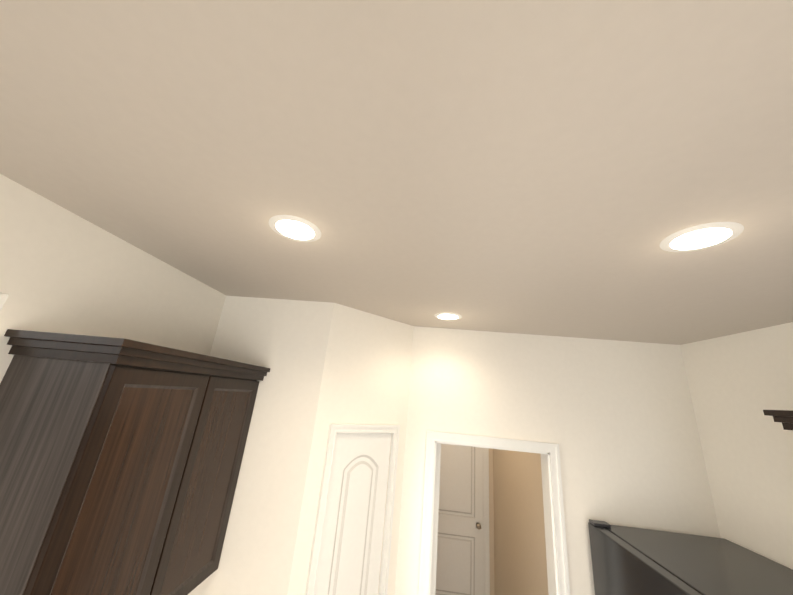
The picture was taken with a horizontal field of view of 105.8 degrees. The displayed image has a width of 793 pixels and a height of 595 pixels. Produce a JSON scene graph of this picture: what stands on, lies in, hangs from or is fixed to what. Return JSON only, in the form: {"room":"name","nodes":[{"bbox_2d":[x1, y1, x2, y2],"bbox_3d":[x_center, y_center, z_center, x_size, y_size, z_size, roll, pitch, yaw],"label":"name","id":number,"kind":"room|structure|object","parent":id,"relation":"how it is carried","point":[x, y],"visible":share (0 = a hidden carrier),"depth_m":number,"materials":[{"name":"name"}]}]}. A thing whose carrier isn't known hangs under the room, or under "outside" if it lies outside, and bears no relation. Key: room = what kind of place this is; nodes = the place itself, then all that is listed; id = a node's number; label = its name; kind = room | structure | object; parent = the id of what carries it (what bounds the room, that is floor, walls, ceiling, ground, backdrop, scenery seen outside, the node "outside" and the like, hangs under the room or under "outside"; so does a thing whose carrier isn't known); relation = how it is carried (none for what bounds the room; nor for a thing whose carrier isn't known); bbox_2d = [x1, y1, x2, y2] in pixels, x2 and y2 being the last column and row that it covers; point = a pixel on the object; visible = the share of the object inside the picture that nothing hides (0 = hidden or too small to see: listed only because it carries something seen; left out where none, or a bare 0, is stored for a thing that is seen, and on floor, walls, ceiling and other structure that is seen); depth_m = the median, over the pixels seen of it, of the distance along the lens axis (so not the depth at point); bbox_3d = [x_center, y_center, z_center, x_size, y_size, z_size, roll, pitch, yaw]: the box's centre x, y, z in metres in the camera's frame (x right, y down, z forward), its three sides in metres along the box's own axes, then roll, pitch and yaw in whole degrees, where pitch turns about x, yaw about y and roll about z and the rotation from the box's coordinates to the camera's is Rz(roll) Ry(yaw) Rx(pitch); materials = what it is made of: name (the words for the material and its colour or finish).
{"room":"kitchen","nodes":[
{"label":"kitchen","id":0,"kind":"room"},
{"bbox_2d":[0,174,55,293],"bbox_3d":[-1.537,-1.235,-2.122,0.200,0.340,6.640,4,-18,5],"label":"wall","id":1,"kind":"structure","parent":0,"point":[25,213],"depth_m":0.96,"materials":[{"name":"beige paint"}]},
{"bbox_2d":[0,204,225,382],"bbox_3d":[-1.396,1.174,1.096,0.200,2.860,1.000,4,-18,5],"label":"wall","id":2,"kind":"structure","parent":0,"point":[78,275],"depth_m":1.23,"materials":[{"name":"beige paint"}]},
{"bbox_2d":[0,329,270,594],"bbox_3d":[-1.047,0.749,1.256,0.409,1.005,1.008,4,-18,5],"label":"upper cabinet","id":3,"kind":"object","parent":2,"relation":"attached to","point":[120,461],"depth_m":0.97,"materials":[{"name":"brown wood"}]},
{"bbox_2d":[188,296,333,594],"bbox_3d":[-0.992,1.376,1.592,0.940,2.860,0.120,4,-18,5],"label":"wall","id":4,"kind":"structure","parent":0,"point":[285,341],"depth_m":1.71,"materials":[{"name":"beige paint"}]},
{"bbox_2d":[287,303,413,594],"bbox_3d":[-0.291,1.492,1.748,0.721,2.860,0.100,20,-23,-37],"label":"wall","id":5,"kind":"structure","parent":0,"point":[366,373],"depth_m":1.95,"materials":[{"name":"beige paint"}]},
{"bbox_2d":[305,424,399,594],"bbox_3d":[-0.278,1.827,1.594,0.541,2.133,0.022,20,-23,-37],"label":"door frame","id":6,"kind":"structure","parent":5,"relation":"attached to","point":[335,429],"depth_m":1.79,"materials":[{"name":"white wood"}]},
{"bbox_2d":[315,433,390,594],"bbox_3d":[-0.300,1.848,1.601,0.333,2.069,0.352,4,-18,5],"label":"pantry door","id":7,"kind":"structure","parent":5,"relation":"in","point":[350,557],"depth_m":1.78,"materials":[{"name":"white wood"}]},
{"bbox_2d":[0,0,792,344],"bbox_3d":[0.308,-0.624,-0.150,3.590,0.060,11.000,4,-18,5],"label":"ceiling","id":8,"kind":"structure","parent":0,"point":[562,168],"depth_m":0.69,"materials":[{"name":"paint"}]},
{"bbox_2d":[268,215,321,241],"bbox_3d":[-0.364,-0.243,1.079,0.184,0.005,0.184,4,-18,5],"label":"recessed light","id":9,"kind":"object","parent":8,"relation":"in","point":[291,227],"visible":1,"depth_m":1.07,"materials":[{"name":"white"}]},
{"bbox_2d":[434,312,461,319],"bbox_3d":[0.345,0.128,2.005,0.184,0.005,0.184,4,-18,5],"label":"recessed light","id":10,"kind":"object","parent":8,"relation":"in","point":[449,316],"visible":0.92,"depth_m":1.99,"materials":[{"name":"white"}]},
{"bbox_2d":[660,222,743,251],"bbox_3d":[0.925,-0.179,0.916,0.184,0.005,0.184,4,-18,5],"label":"recessed light","id":11,"kind":"object","parent":8,"relation":"in","point":[696,237],"visible":1,"depth_m":0.90,"materials":[{"name":"white"}]},
{"bbox_2d":[489,448,492,594],"bbox_3d":[0.637,2.283,3.881,1.140,2.860,0.120,4,-18,5],"label":"wall","id":12,"kind":"structure","parent":0,"point":[490,450],"depth_m":3.65,"materials":[{"name":"paint"}]},
{"bbox_2d":[435,443,483,594],"bbox_3d":[0.703,2.642,3.635,0.714,2.014,0.106,4,-18,5],"label":"hall door","id":13,"kind":"structure","parent":12,"relation":"in","point":[460,557],"depth_m":3.63,"materials":[{"name":"white wood"}]},
{"bbox_2d":[484,448,489,594],"bbox_3d":[0.599,2.624,3.694,1.140,2.090,0.022,4,-18,5],"label":"door frame","id":14,"kind":"structure","parent":12,"relation":"attached to","point":[486,532],"depth_m":3.60,"materials":[{"name":"white wood"}]},
{"bbox_2d":[493,449,548,594],"bbox_3d":[1.220,2.016,2.910,0.120,2.860,2.050,4,-18,5],"label":"wall","id":15,"kind":"structure","parent":0,"point":[517,553],"depth_m":2.81,"materials":[{"name":"paint"}]},
{"bbox_2d":[395,326,720,594],"bbox_3d":[0.890,1.654,1.908,2.160,2.860,0.120,4,-18,5],"label":"wall","id":16,"kind":"structure","parent":0,"point":[615,420],"depth_m":2.10,"materials":[{"name":"beige paint"}]},
{"bbox_2d":[430,443,440,594],"bbox_3d":[0.155,2.135,2.265,0.225,2.020,0.736,4,-18,5],"label":"door frame","id":17,"kind":"structure","parent":16,"relation":"in","point":[435,527],"depth_m":2.07,"materials":[{"name":"wood"}]},
{"bbox_2d":[418,431,569,594],"bbox_3d":[0.570,1.987,1.807,0.892,2.110,0.144,4,-18,5],"label":"trim","id":18,"kind":"structure","parent":16,"relation":"attached to","point":[556,556],"depth_m":1.97,"materials":[{"name":"white wood"}]},
{"bbox_2d":[680,322,792,569],"bbox_3d":[1.840,0.758,-1.066,0.150,2.860,10.350,4,-18,5],"label":"wall","id":19,"kind":"structure","parent":0,"point":[738,383],"depth_m":1.71,"materials":[{"name":"beige paint"}]},
{"bbox_2d":[763,410,792,429],"bbox_3d":[1.633,0.529,-0.094,0.459,1.065,2.617,4,-18,5],"label":"upper cabinet","id":20,"kind":"object","parent":19,"relation":"attached to","point":[785,417],"visible":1,"depth_m":1.24,"materials":[{"name":"brown wood"}]},
{"bbox_3d":[0.033,2.029,-1.369,3.590,0.050,10.350,4,-18,5],"label":"planks","id":21,"kind":"object","parent":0,"visible":0},
{"bbox_2d":[588,519,792,594],"bbox_3d":[1.445,2.080,1.197,0.837,1.705,0.780,4,-18,5],"label":"fridge","id":22,"kind":"object","parent":21,"relation":"on","point":[632,561],"visible":0.98,"depth_m":1.48,"materials":[{"name":"black metal"}]}
]}

